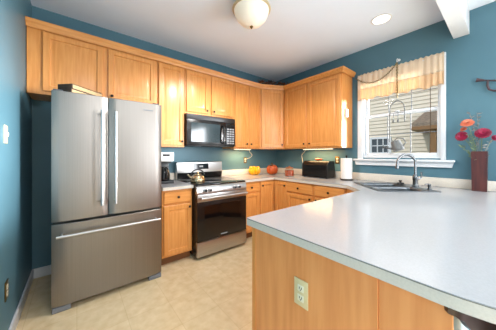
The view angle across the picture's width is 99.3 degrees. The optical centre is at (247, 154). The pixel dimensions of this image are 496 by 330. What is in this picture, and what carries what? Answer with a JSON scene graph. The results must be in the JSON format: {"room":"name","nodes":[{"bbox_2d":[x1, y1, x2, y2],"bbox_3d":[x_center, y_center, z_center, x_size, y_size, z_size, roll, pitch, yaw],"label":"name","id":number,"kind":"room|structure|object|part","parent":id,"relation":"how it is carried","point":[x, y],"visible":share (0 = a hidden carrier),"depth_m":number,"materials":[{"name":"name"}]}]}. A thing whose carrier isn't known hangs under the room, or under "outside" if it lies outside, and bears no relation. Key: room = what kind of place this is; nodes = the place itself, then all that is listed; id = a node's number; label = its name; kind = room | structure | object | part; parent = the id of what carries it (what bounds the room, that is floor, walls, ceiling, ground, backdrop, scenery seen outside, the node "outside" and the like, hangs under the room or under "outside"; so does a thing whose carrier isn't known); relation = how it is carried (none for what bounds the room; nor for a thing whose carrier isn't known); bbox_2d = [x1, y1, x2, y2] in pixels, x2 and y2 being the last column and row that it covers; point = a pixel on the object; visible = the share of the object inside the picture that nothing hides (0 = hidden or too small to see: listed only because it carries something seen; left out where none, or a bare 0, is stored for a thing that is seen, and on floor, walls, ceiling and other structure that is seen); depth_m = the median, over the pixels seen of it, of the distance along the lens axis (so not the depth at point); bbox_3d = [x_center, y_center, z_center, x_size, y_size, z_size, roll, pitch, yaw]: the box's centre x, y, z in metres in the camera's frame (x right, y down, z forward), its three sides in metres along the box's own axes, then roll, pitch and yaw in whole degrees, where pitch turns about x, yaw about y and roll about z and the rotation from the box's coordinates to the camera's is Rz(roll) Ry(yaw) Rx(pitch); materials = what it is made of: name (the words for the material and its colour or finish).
{"room":"kitchen","nodes":[
{"label":"kitchen","id":0,"kind":"room"},
{"bbox_2d":[0,0,31,329],"bbox_3d":[-0.304,-0.131,-0.316,0.150,2.820,6.293,0,0,-39],"label":"wall","id":1,"kind":"structure","parent":0,"point":[15,102],"depth_m":1.57,"materials":[{"name":"teal paint"}]},
{"bbox_2d":[4,125,8,142],"bbox_3d":[-1.562,-0.133,1.366,0.016,0.116,0.072,0,0,-39],"label":"light switch","id":2,"kind":"object","parent":1,"relation":"attached to","point":[6,134],"visible":1,"depth_m":1.36,"materials":[{"name":"beige plastic"}]},
{"bbox_2d":[5,278,8,301],"bbox_3d":[-1.577,0.884,1.379,0.008,0.122,0.076,0,0,-39],"label":"wall outlet","id":3,"kind":"object","parent":1,"relation":"attached to","point":[7,280],"visible":1,"depth_m":1.37,"materials":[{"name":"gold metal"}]},
{"bbox_2d":[8,270,33,329],"bbox_3d":[-0.948,1.229,0.608,0.014,0.100,4.019,0,0,-39],"label":"baseboard","id":4,"kind":"structure","parent":1,"relation":"attached to","point":[16,317],"depth_m":1.72,"materials":[{"name":"white paint"}]},
{"bbox_2d":[16,237,251,329],"bbox_3d":[1.157,1.329,0.871,3.914,0.100,6.593,0,0,-39],"label":"floor","id":5,"kind":"structure","parent":0,"point":[213,291],"depth_m":1.81,"materials":[{"name":"beige tile"}]},
{"bbox_2d":[51,89,160,314],"bbox_3d":[-1.450,0.373,2.208,0.850,1.812,0.839,0,0,-39],"label":"refrigerator","id":6,"kind":"object","parent":5,"relation":"on","point":[106,152],"visible":1,"depth_m":1.87,"materials":[{"name":"grey metal"}]},
{"bbox_2d":[60,88,90,94],"bbox_3d":[-1.538,-0.542,1.956,0.150,0.041,0.334,0,0,10],"label":"book","id":7,"kind":"object","parent":6,"relation":"on","point":[68,89],"visible":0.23,"depth_m":1.80,"materials":[{"name":"brown paper"}]},
{"bbox_2d":[58,84,101,96],"bbox_3d":[-1.539,-0.585,1.951,0.141,0.041,0.314,0,0,8],"label":"book","id":8,"kind":"object","parent":7,"relation":"on","point":[60,86],"visible":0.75,"depth_m":1.85,"materials":[{"name":"black paper"}]},
{"bbox_3d":[-1.434,0.011,1.814,0.378,1.065,0.070,0,0,-39],"label":"door","id":9,"kind":"part","parent":6,"relation":"part of","materials":[{"name":"metal"}]},
{"bbox_3d":[-1.281,0.024,1.851,0.022,0.830,0.073,0,0,-39],"label":"handle","id":10,"kind":"part","parent":6,"relation":"part of","materials":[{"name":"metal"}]},
{"bbox_3d":[-1.251,0.897,1.963,0.850,0.667,0.070,0,0,-39],"label":"freezer drawer","id":11,"kind":"part","parent":6,"relation":"part of","materials":[{"name":"metal"}]},
{"bbox_3d":[-1.208,0.649,1.910,0.784,0.022,0.073,0,0,-39],"label":"handle","id":12,"kind":"part","parent":6,"relation":"part of","materials":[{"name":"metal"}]},
{"bbox_3d":[-1.202,0.024,1.915,0.022,0.830,0.073,0,0,-39],"label":"handle","id":13,"kind":"part","parent":6,"relation":"part of","materials":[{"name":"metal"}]},
{"bbox_3d":[-1.102,0.011,2.084,0.466,1.065,0.070,0,0,-39],"label":"door","id":14,"kind":"part","parent":6,"relation":"part of","materials":[{"name":"metal"}]},
{"bbox_2d":[159,188,191,264],"bbox_3d":[-1.016,0.843,2.721,0.362,0.872,0.676,0,0,-39],"label":"base cabinet","id":15,"kind":"object","parent":5,"relation":"on","point":[176,205],"visible":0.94,"depth_m":2.48,"materials":[{"name":"brown wood"}]},
{"bbox_3d":[-0.827,0.494,2.488,0.327,0.140,0.020,0,0,-39],"label":"drawer","id":16,"kind":"part","parent":15,"relation":"part of","materials":[{"name":"brown wood"}]},
{"bbox_3d":[-0.827,0.871,2.488,0.327,0.567,0.020,0,0,-39],"label":"door","id":17,"kind":"part","parent":15,"relation":"part of","materials":[{"name":"brown wood"}]},
{"bbox_2d":[161,173,193,190],"bbox_3d":[-1.019,0.334,2.725,0.364,0.142,0.666,0,0,-39],"label":"countertop","id":18,"kind":"structure","parent":15,"relation":"on","point":[176,185],"depth_m":2.53,"materials":[{"name":"laminate"}]},
{"bbox_2d":[161,152,173,183],"bbox_3d":[-1.105,0.166,2.750,0.200,0.398,0.287,0,0,-39],"label":"coffee maker","id":19,"kind":"object","parent":18,"relation":"on","point":[166,157],"visible":0.57,"depth_m":2.67,"materials":[{"name":"black plastic"}]},
{"bbox_2d":[175,161,247,257],"bbox_3d":[-0.526,0.692,3.016,0.756,1.175,0.804,0,0,-39],"label":"stove","id":20,"kind":"object","parent":5,"relation":"on","point":[218,202],"visible":0.81,"depth_m":2.76,"materials":[{"name":"silver metal"}]},
{"bbox_2d":[188,169,204,182],"bbox_3d":[-0.679,0.276,2.843,0.198,0.176,0.198,0,0,21],"label":"kettle","id":21,"kind":"object","parent":20,"relation":"on","point":[196,178],"visible":1,"depth_m":2.79,"materials":[{"name":"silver metal"}]},
{"bbox_3d":[-0.726,0.311,3.263,0.744,0.095,0.018,0,0,-39],"label":"panel","id":22,"kind":"part","parent":20,"relation":"part of","materials":[{"name":"silver metal"}]},
{"bbox_2d":[177,177,244,186],"bbox_3d":[-0.530,0.375,3.021,0.756,0.020,0.640,0,0,-39],"label":"cooktop","id":23,"kind":"object","parent":20,"relation":"in","point":[209,181],"depth_m":2.89,"materials":[{"name":"black glass"}]},
{"bbox_3d":[-0.329,0.432,2.774,0.756,0.094,0.046,0,0,-39],"label":"control panel","id":24,"kind":"part","parent":20,"relation":"part of","materials":[{"name":"silver metal"}]},
{"bbox_3d":[-0.329,0.769,2.774,0.748,0.575,0.046,0,0,-39],"label":"oven door","id":25,"kind":"part","parent":20,"relation":"part of","materials":[{"name":"black glass"}]},
{"bbox_3d":[-0.329,1.151,2.773,0.748,0.176,0.048,0,0,-39],"label":"drawer","id":26,"kind":"part","parent":20,"relation":"part of","materials":[{"name":"silver metal"}]},
{"bbox_3d":[-0.312,0.528,2.752,0.748,0.092,0.008,0,0,-39],"label":"trim","id":27,"kind":"part","parent":20,"relation":"part of","materials":[{"name":"silver metal"}]},
{"bbox_3d":[-0.291,0.524,2.727,0.696,0.028,0.060,0,0,-39],"label":"handle","id":28,"kind":"part","parent":20,"relation":"part of","materials":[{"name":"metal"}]},
{"bbox_2d":[245,181,258,237],"bbox_3d":[-0.140,0.843,3.432,0.352,0.872,0.676,0,0,-39],"label":"base cabinet","id":29,"kind":"object","parent":5,"relation":"on","point":[252,197],"visible":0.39,"depth_m":3.20,"materials":[{"name":"brown wood"}]},
{"bbox_3d":[0.046,0.494,3.197,0.325,0.140,0.020,0,0,-39],"label":"drawer","id":30,"kind":"part","parent":29,"relation":"part of","materials":[{"name":"brown wood"}]},
{"bbox_2d":[259,179,286,213],"bbox_3d":[0.469,0.843,3.772,1.020,0.872,0.916,0,0,-39],"label":"base cabinet","id":31,"kind":"object","parent":5,"relation":"on","point":[272,193],"visible":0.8,"depth_m":3.39,"materials":[{"name":"brown wood"}]},
{"bbox_3d":[0.310,0.789,3.411,0.292,0.730,0.020,0,0,-39],"label":"door","id":32,"kind":"part","parent":31,"relation":"part of","materials":[{"name":"brown wood"}]},
{"bbox_3d":[0.529,0.789,3.393,0.020,0.730,0.252,0,0,-39],"label":"door","id":33,"kind":"part","parent":31,"relation":"part of","materials":[{"name":"brown wood"}]},
{"bbox_2d":[287,181,313,207],"bbox_3d":[1.011,0.843,3.327,0.740,0.872,0.495,0,0,-39],"label":"base cabinet","id":34,"kind":"object","parent":5,"relation":"on","point":[298,193],"visible":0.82,"depth_m":3.11,"materials":[{"name":"brown wood"}]},
{"bbox_3d":[0.754,0.494,3.116,0.020,0.140,0.458,0,0,-39],"label":"drawer","id":35,"kind":"part","parent":34,"relation":"part of","materials":[{"name":"brown wood"}]},
{"bbox_3d":[0.754,0.871,3.116,0.020,0.567,0.458,0,0,-39],"label":"door","id":36,"kind":"part","parent":34,"relation":"part of","materials":[{"name":"brown wood"}]},
{"bbox_2d":[314,184,346,200],"bbox_3d":[1.313,0.843,2.954,0.740,0.872,0.460,0,0,-39],"label":"base cabinet","id":37,"kind":"object","parent":5,"relation":"on","point":[321,192],"visible":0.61,"depth_m":2.77,"materials":[{"name":"brown wood"}]},
{"bbox_3d":[1.056,0.494,2.745,0.020,0.140,0.420,0,0,-39],"label":"drawer","id":38,"kind":"part","parent":37,"relation":"part of","materials":[{"name":"brown wood"}]},
{"bbox_2d":[252,227,453,329],"bbox_3d":[1.243,0.843,1.677,2.456,0.872,0.846,0,0,-39],"label":"base cabinet","id":39,"kind":"object","parent":5,"relation":"on","point":[340,296],"visible":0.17,"depth_m":0.88,"materials":[{"name":"brown wood"}]},
{"bbox_2d":[294,276,307,310],"bbox_3d":[0.242,0.632,0.964,0.008,0.122,0.076,0,0,-39],"label":"wall outlet","id":40,"kind":"object","parent":39,"relation":"attached to","point":[300,286],"visible":1,"depth_m":0.96,"materials":[{"name":"beige plastic"}]},
{"bbox_2d":[297,293,303,302],"bbox_3d":[0.240,0.654,0.963,0.002,0.029,0.034,0,0,-39],"label":"socket","id":41,"kind":"object","parent":40,"relation":"attached to","point":[300,296],"depth_m":0.96,"materials":[{"name":"beige plastic"}]},
{"bbox_2d":[297,284,303,292],"bbox_3d":[0.240,0.610,0.963,0.002,0.029,0.034,0,0,-39],"label":"socket","id":42,"kind":"object","parent":40,"relation":"attached to","point":[300,287],"depth_m":0.96,"materials":[{"name":"beige plastic"}]},
{"bbox_3d":[0.245,0.843,0.985,0.022,0.872,0.660,0,0,-39],"label":"panel","id":43,"kind":"part","parent":39,"relation":"part of","materials":[{"name":"brown wood"}]},
{"bbox_2d":[222,168,495,323],"bbox_3d":[0.679,0.334,2.349,2.488,0.142,3.391,0,0,-39],"label":"countertop","id":44,"kind":"structure","parent":39,"relation":"on","point":[438,247],"depth_m":1.00,"materials":[{"name":"laminate"}]},
{"bbox_2d":[249,166,260,174],"bbox_3d":[0.122,0.287,3.880,0.222,0.154,0.213,0,0,-39],"label":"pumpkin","id":45,"kind":"object","parent":44,"relation":"on","point":[253,170],"visible":1,"depth_m":3.81,"materials":[{"name":"yellow ceramic"}]},
{"bbox_2d":[267,163,277,173],"bbox_3d":[0.458,0.254,3.978,0.213,0.221,0.215,0,0,-39],"label":"pumpkin","id":46,"kind":"object","parent":44,"relation":"on","point":[271,169],"visible":0.97,"depth_m":3.90,"materials":[{"name":"orange ceramic"}]},
{"bbox_2d":[285,166,293,175],"bbox_3d":[0.710,0.277,3.616,0.160,0.175,0.160,0,0,-39],"label":"jar","id":47,"kind":"object","parent":44,"relation":"on","point":[287,172],"visible":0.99,"depth_m":3.56,"materials":[{"name":"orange glass"}]},
{"bbox_2d":[302,160,334,178],"bbox_3d":[1.148,0.231,3.463,0.230,0.267,0.460,0,0,-39],"label":"bread box","id":48,"kind":"object","parent":44,"relation":"on","point":[325,169],"visible":1,"depth_m":3.35,"materials":[{"name":"black metal"}]},
{"bbox_2d":[340,155,352,180],"bbox_3d":[1.433,0.185,3.067,0.170,0.358,0.170,0,0,-39],"label":"paper towel holder","id":49,"kind":"object","parent":44,"relation":"on","point":[346,163],"visible":1,"depth_m":3.00,"materials":[{"name":"white paper"}]},
{"bbox_2d":[354,182,440,191],"bbox_3d":[1.637,0.450,2.411,0.584,0.182,0.680,0,0,6],"label":"sink","id":50,"kind":"object","parent":44,"relation":"in","point":[379,186],"visible":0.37,"depth_m":2.40,"materials":[{"name":"metal"}]},
{"bbox_3d":[1.628,0.451,2.570,0.430,0.180,0.296,0,0,6],"label":"bowl","id":51,"kind":"part","parent":50,"relation":"part of","materials":[{"name":"metal"}]},
{"bbox_3d":[1.595,0.451,2.256,0.430,0.180,0.296,0,0,6],"label":"bowl","id":52,"kind":"part","parent":50,"relation":"part of","materials":[{"name":"metal"}]},
{"bbox_2d":[395,154,422,186],"bbox_3d":[1.825,0.172,2.391,0.284,0.372,0.068,0,0,6],"label":"faucet","id":53,"kind":"object","parent":44,"relation":"on","point":[415,178],"visible":0.99,"depth_m":2.38,"materials":[{"name":"silver metal"}]},
{"bbox_2d":[471,151,487,191],"bbox_3d":[2.346,0.165,2.136,0.096,0.400,0.114,0,0,-39],"label":"vase","id":54,"kind":"object","parent":44,"relation":"on","point":[479,167],"visible":0.97,"depth_m":2.11,"materials":[{"name":"brown wood"}]},
{"bbox_2d":[455,131,472,150],"bbox_3d":[2.262,0.016,2.165,0.196,0.526,0.064,0,0,42],"label":"flower","id":55,"kind":"object","parent":54,"relation":"in","point":[460,136],"visible":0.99,"depth_m":2.19,"materials":[{"name":"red plant"}]},
{"bbox_2d":[460,127,473,150],"bbox_3d":[2.282,-0.006,2.171,0.054,0.572,0.141,0,0,-39],"label":"flower","id":56,"kind":"object","parent":54,"relation":"in","point":[462,128],"visible":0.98,"depth_m":2.19,"materials":[{"name":"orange plant"}]},
{"bbox_2d":[457,144,476,159],"bbox_3d":[2.261,0.085,2.159,0.176,0.389,0.058,0,0,26],"label":"sprig","id":57,"kind":"object","parent":54,"relation":"in","point":[468,152],"visible":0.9,"depth_m":2.17,"materials":[{"name":"green plant"}]},
{"bbox_2d":[460,119,475,150],"bbox_3d":[2.271,-0.045,2.154,0.149,0.649,0.086,0,0,44],"label":"flower","id":58,"kind":"object","parent":54,"relation":"in","point":[468,122],"visible":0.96,"depth_m":2.16,"materials":[{"name":"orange plant"}]},
{"bbox_2d":[465,134,477,149],"bbox_3d":[2.284,0.032,2.139,0.130,0.495,0.053,0,0,26],"label":"sprig","id":59,"kind":"object","parent":54,"relation":"in","point":[465,134],"visible":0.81,"depth_m":2.14,"materials":[{"name":"green plant"}]},
{"bbox_2d":[467,112,480,150],"bbox_3d":[2.304,-0.086,2.154,0.047,0.731,0.105,0,0,-39],"label":"sprig","id":60,"kind":"object","parent":54,"relation":"in","point":[467,112],"visible":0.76,"depth_m":2.16,"materials":[{"name":"plant"}]},
{"bbox_2d":[474,113,480,144],"bbox_3d":[2.329,-0.075,2.139,0.049,0.709,0.073,0,0,-39],"label":"sprig","id":61,"kind":"object","parent":54,"relation":"in","point":[477,113],"visible":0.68,"depth_m":2.14,"materials":[{"name":"plant"}]},
{"bbox_2d":[474,128,491,150],"bbox_3d":[2.329,0.006,2.092,0.085,0.547,0.112,0,0,-17],"label":"flower","id":62,"kind":"object","parent":54,"relation":"in","point":[482,133],"visible":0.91,"depth_m":2.08,"materials":[{"name":"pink plant"}]},
{"bbox_2d":[482,140,492,155],"bbox_3d":[2.346,0.069,2.085,0.052,0.421,0.109,0,0,-21],"label":"sprig","id":63,"kind":"object","parent":54,"relation":"in","point":[491,140],"visible":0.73,"depth_m":2.07,"materials":[{"name":"grey plant"}]},
{"bbox_3d":[0.513,0.843,0.657,0.016,0.872,0.184,0,0,-39],"label":"panel","id":64,"kind":"part","parent":39,"relation":"part of","materials":[{"name":"brown wood"}]},
{"bbox_2d":[454,316,468,329],"bbox_3d":[1.496,0.843,1.389,2.434,0.872,0.070,0,0,-39],"label":"trim","id":65,"kind":"structure","parent":39,"relation":"attached to","point":[458,325],"depth_m":0.68,"materials":[{"name":"white paint"}]},
{"bbox_2d":[444,306,495,329],"bbox_3d":[0.867,0.845,0.544,0.555,0.872,0.403,0,0,39],"label":"bar chair","id":66,"kind":"object","parent":5,"relation":"on","point":[471,323],"visible":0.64,"depth_m":0.59,"materials":[{"name":"brown wood"}]},
{"bbox_2d":[32,6,274,268],"bbox_3d":[-0.873,-0.131,3.372,3.914,2.820,0.150,0,0,-39],"label":"wall","id":67,"kind":"structure","parent":0,"point":[231,159],"depth_m":2.29,"materials":[{"name":"teal paint"}]},
{"bbox_2d":[32,265,50,278],"bbox_3d":[-1.794,1.229,2.519,1.110,0.100,0.014,0,0,-39],"label":"baseboard","id":68,"kind":"structure","parent":67,"relation":"attached to","point":[46,270],"depth_m":2.21,"materials":[{"name":"white paint"}]},
{"bbox_2d":[27,26,156,103],"bbox_3d":[-1.664,-0.881,2.388,1.138,0.620,0.376,0,0,-39],"label":"upper cabinet","id":69,"kind":"object","parent":67,"relation":"attached to","point":[53,59],"visible":0.72,"depth_m":2.17,"materials":[{"name":"brown wood"}]},
{"bbox_3d":[-1.747,-0.882,2.127,0.470,0.553,0.020,0,0,-39],"label":"door","id":70,"kind":"part","parent":69,"relation":"part of","materials":[{"name":"brown wood"}]},
{"bbox_3d":[-1.342,-0.882,2.456,0.485,0.553,0.020,0,0,-39],"label":"door","id":71,"kind":"part","parent":69,"relation":"part of","materials":[{"name":"brown wood"}]},
{"bbox_2d":[157,61,183,147],"bbox_3d":[-1.086,-0.648,2.857,0.345,1.085,0.376,0,0,-39],"label":"upper cabinet","id":72,"kind":"object","parent":67,"relation":"attached to","point":[170,78],"visible":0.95,"depth_m":2.73,"materials":[{"name":"brown wood"}]},
{"bbox_2d":[25,16,355,89],"bbox_3d":[-0.344,-1.205,2.988,3.852,0.072,1.123,0,0,-18],"label":"crown molding","id":73,"kind":"structure","parent":67,"relation":"attached to","point":[31,22],"depth_m":2.61,"materials":[{"name":"brown wood"}]},
{"bbox_2d":[257,80,289,85],"bbox_3d":[0.540,-1.304,3.787,0.787,0.123,0.164,0,0,-11],"label":"garland","id":74,"kind":"object","parent":73,"relation":"on","point":[268,82],"visible":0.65,"depth_m":3.74,"materials":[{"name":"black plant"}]},
{"bbox_2d":[184,68,232,118],"bbox_3d":[-0.637,-0.878,3.222,0.807,0.625,0.376,0,0,-39],"label":"upper cabinet","id":75,"kind":"object","parent":67,"relation":"attached to","point":[204,94],"visible":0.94,"depth_m":3.06,"materials":[{"name":"brown wood"}]},
{"bbox_3d":[-0.706,-0.877,2.972,0.340,0.563,0.020,0,0,-39],"label":"door","id":76,"kind":"part","parent":75,"relation":"part of","materials":[{"name":"brown wood"}]},
{"bbox_2d":[184,113,234,147],"bbox_3d":[-0.615,-0.343,3.193,0.797,0.439,0.443,0,0,-39],"label":"microwave","id":77,"kind":"object","parent":75,"relation":"attached to","point":[199,130],"visible":0.98,"depth_m":3.03,"materials":[{"name":"black metal"}]},
{"bbox_3d":[-0.586,-0.313,3.016,0.613,0.350,0.022,0,0,-39],"label":"door","id":78,"kind":"part","parent":77,"relation":"part of","materials":[{"name":"black glass"}]},
{"bbox_3d":[-0.363,-0.302,3.151,0.027,0.291,0.059,0,0,-43],"label":"handle","id":79,"kind":"part","parent":77,"relation":"part of","materials":[{"name":"silver metal"}]},
{"bbox_3d":[-0.277,-0.313,3.267,0.177,0.350,0.022,0,0,-39],"label":"control panel","id":80,"kind":"part","parent":77,"relation":"part of","materials":[{"name":"black plastic"}]},
{"bbox_3d":[-0.393,-0.877,3.226,0.380,0.563,0.020,0,0,-39],"label":"door","id":81,"kind":"part","parent":75,"relation":"part of","materials":[{"name":"brown wood"}]},
{"bbox_2d":[222,81,259,148],"bbox_3d":[-0.099,-0.648,3.658,0.571,1.085,0.376,0,0,-39],"label":"upper cabinet","id":82,"kind":"object","parent":67,"relation":"attached to","point":[246,98],"visible":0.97,"depth_m":3.51,"materials":[{"name":"brown wood"}]},
{"bbox_3d":[-0.107,-0.643,3.459,0.256,1.031,0.020,0,0,-39],"label":"door","id":83,"kind":"part","parent":82,"relation":"part of","materials":[{"name":"brown wood"}]},
{"bbox_3d":[0.110,-0.643,3.635,0.230,1.031,0.020,0,0,-39],"label":"door","id":84,"kind":"part","parent":82,"relation":"part of","materials":[{"name":"brown wood"}]},
{"bbox_2d":[222,168,266,175],"bbox_3d":[0.048,0.314,4.007,1.378,0.102,0.020,0,0,-39],"label":"backsplash","id":85,"kind":"structure","parent":67,"relation":"attached to","point":[263,170],"depth_m":3.82,"materials":[{"name":"laminate"}]},
{"bbox_2d":[258,88,289,149],"bbox_3d":[0.466,-0.648,4.003,0.735,1.085,0.553,0,0,-39],"label":"upper cabinet","id":86,"kind":"object","parent":67,"relation":"attached to","point":[271,100],"visible":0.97,"depth_m":3.76,"materials":[{"name":"brown wood"}]},
{"bbox_3d":[0.436,-0.643,3.772,0.410,1.031,0.020,0,0,-13],"label":"door","id":87,"kind":"part","parent":86,"relation":"part of","materials":[{"name":"brown wood"}]},
{"bbox_2d":[30,0,495,81],"bbox_3d":[1.157,-1.601,0.871,3.914,0.120,6.593,0,0,-39],"label":"ceiling","id":88,"kind":"structure","parent":0,"point":[296,36],"depth_m":2.49,"materials":[{"name":"paint"}]},
{"bbox_2d":[232,0,270,28],"bbox_3d":[0.036,-1.413,2.150,0.392,0.256,0.392,0,0,-39],"label":"ceiling lamp","id":89,"kind":"object","parent":88,"relation":"attached to","point":[250,14],"visible":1,"depth_m":2.05,"materials":[{"name":"white glass"}]},
{"bbox_2d":[371,13,391,24],"bbox_3d":[1.514,-1.537,2.395,0.210,0.008,0.210,0,0,-39],"label":"recessed light","id":90,"kind":"object","parent":88,"relation":"in","point":[380,19],"visible":1,"depth_m":2.39,"materials":[{"name":"white plastic"}]},
{"bbox_2d":[275,1,495,180],"bbox_3d":[2.618,-0.131,2.057,0.150,2.820,6.293,0,0,-39],"label":"wall","id":91,"kind":"structure","parent":0,"point":[470,57],"depth_m":2.36,"materials":[{"name":"teal paint"}]},
{"bbox_2d":[284,72,351,148],"bbox_3d":[1.103,-0.648,3.502,0.376,1.085,1.072,0,0,-39],"label":"upper cabinet","id":92,"kind":"object","parent":91,"relation":"attached to","point":[314,111],"visible":0.98,"depth_m":3.26,"materials":[{"name":"brown wood"}]},
{"bbox_3d":[0.813,-0.643,3.621,0.020,1.031,0.442,0,0,-39],"label":"door","id":93,"kind":"part","parent":92,"relation":"part of","materials":[{"name":"brown wood"}]},
{"bbox_2d":[302,148,333,149],"bbox_3d":[1.143,-0.098,3.478,0.060,0.016,0.550,0,0,-39],"label":"light","id":94,"kind":"object","parent":92,"relation":"attached to","point":[315,148],"visible":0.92,"depth_m":3.45,"materials":[{"name":"white plastic"}]},
{"bbox_3d":[1.147,-0.643,3.209,0.020,1.031,0.533,0,0,-39],"label":"door","id":95,"kind":"part","parent":92,"relation":"part of","materials":[{"name":"brown wood"}]},
{"bbox_2d":[335,157,339,163],"bbox_3d":[1.436,0.084,3.387,0.008,0.116,0.072,0,0,-39],"label":"wall outlet","id":96,"kind":"object","parent":91,"relation":"attached to","point":[337,159],"visible":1,"depth_m":3.38,"materials":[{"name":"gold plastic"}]},
{"bbox_2d":[278,168,495,191],"bbox_3d":[1.644,0.314,3.119,0.020,0.102,3.370,0,0,-39],"label":"backsplash","id":97,"kind":"structure","parent":91,"relation":"attached to","point":[440,182],"depth_m":2.63,"materials":[{"name":"laminate"}]},
{"bbox_2d":[353,52,454,167],"bbox_3d":[1.987,-0.511,2.782,0.215,1.310,1.085,0,0,-39],"label":"window","id":98,"kind":"structure","parent":91,"relation":"in","point":[364,115],"depth_m":2.68,"materials":[{"name":"white paint"}]},
{"bbox_2d":[357,52,445,100],"bbox_3d":[1.909,-0.970,2.731,0.033,0.394,0.955,0,0,-39],"label":"valance","id":99,"kind":"object","parent":98,"relation":"hanging from","point":[424,73],"visible":0.97,"depth_m":2.65,"materials":[{"name":"beige fabric"}]},
{"bbox_2d":[429,87,430,152],"bbox_3d":[2.144,-0.451,2.482,0.007,0.860,0.015,0,0,-39],"label":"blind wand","id":100,"kind":"object","parent":99,"relation":"hanging from","point":[430,87],"visible":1,"depth_m":2.48,"materials":[{"name":"white plastic"}]},
{"bbox_3d":[1.995,-0.276,2.788,0.035,0.590,0.821,0,0,-39],"label":"sash","id":101,"kind":"part","parent":98,"relation":"part of","materials":[{"name":"white paint"}]},
{"bbox_3d":[2.026,-0.796,2.814,0.035,0.530,0.821,0,0,-39],"label":"sash","id":102,"kind":"part","parent":98,"relation":"part of","materials":[{"name":"white paint"}]},
{"bbox_3d":[1.929,0.101,2.735,0.064,0.087,1.085,0,0,-39],"label":"sill","id":103,"kind":"part","parent":98,"relation":"part of","materials":[{"name":"white paint"}]},
{"bbox_2d":[436,0,468,38],"bbox_3d":[1.179,-1.416,1.367,2.954,0.250,0.123,0,0,-39],"label":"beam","id":104,"kind":"structure","parent":91,"relation":"attached to","point":[455,13],"depth_m":1.99,"materials":[{"name":"white paint"}]},
{"bbox_2d":[476,78,495,91],"bbox_3d":[2.473,-0.704,2.078,0.050,0.184,0.313,0,0,-41],"label":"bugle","id":105,"kind":"object","parent":91,"relation":"attached to","point":[477,79],"visible":1,"depth_m":2.12,"materials":[{"name":"metal"}]},
{"bbox_3d":[1.928,-1.212,2.709,0.098,0.069,0.032,0,0,-39],"label":"ceiling hook","id":106,"kind":"object","parent":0,"visible":0},
{"bbox_2d":[356,64,395,83],"bbox_3d":[1.740,-1.087,2.886,0.021,0.193,0.526,0,0,-39],"label":"chain","id":107,"kind":"object","parent":106,"relation":"hanging from","point":[395,64],"visible":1,"depth_m":2.85,"materials":[{"name":"gold metal"}]},
{"bbox_2d":[396,62,397,97],"bbox_3d":[1.899,-0.954,2.685,0.017,0.458,0.017,0,0,6],"label":"chain","id":108,"kind":"object","parent":106,"relation":"hanging from","point":[396,62],"visible":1,"depth_m":2.69,"materials":[{"name":"gold metal"}]},
{"bbox_2d":[389,99,404,141],"bbox_3d":[1.897,-0.440,2.684,0.024,0.547,0.172,0,0,-39],"label":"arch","id":109,"kind":"object","parent":108,"relation":"hanging from","point":[396,99],"visible":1,"depth_m":2.71,"materials":[{"name":"metal"}]},
{"bbox_2d":[382,138,405,151],"bbox_3d":[1.878,-0.128,2.707,0.124,0.184,0.261,0,0,-27],"label":"watering can","id":110,"kind":"object","parent":109,"relation":"hanging from","point":[396,145],"visible":1,"depth_m":2.64,"materials":[{"name":"metal"}]},
{"label":"outside","id":111,"kind":"structure","parent":0,"visible":0},
{"bbox_3d":[5.661,1.889,8.460,12.546,0.020,22.000,0,0,-39],"label":"lawn","id":112,"kind":"structure","parent":111,"visible":0},
{"bbox_2d":[369,85,437,152],"bbox_3d":[5.357,-1.621,8.213,4.330,7.000,11.000,0,0,-39],"label":"house","id":113,"kind":"structure","parent":112,"relation":"on","point":[420,122],"depth_m":6.99,"materials":[{"name":"beige"}]},
{"bbox_3d":[4.762,-0.331,7.582,0.012,0.480,0.550,0,0,-39],"label":"pane","id":114,"kind":"part","parent":113,"relation":"part of","materials":[{"name":"glass"}]},
{"bbox_3d":[4.917,0.602,5.589,0.120,2.555,0.120,0,0,-39],"label":"post","id":115,"kind":"part","parent":113,"relation":"part of","materials":[{"name":"brown wood"}]}
]}

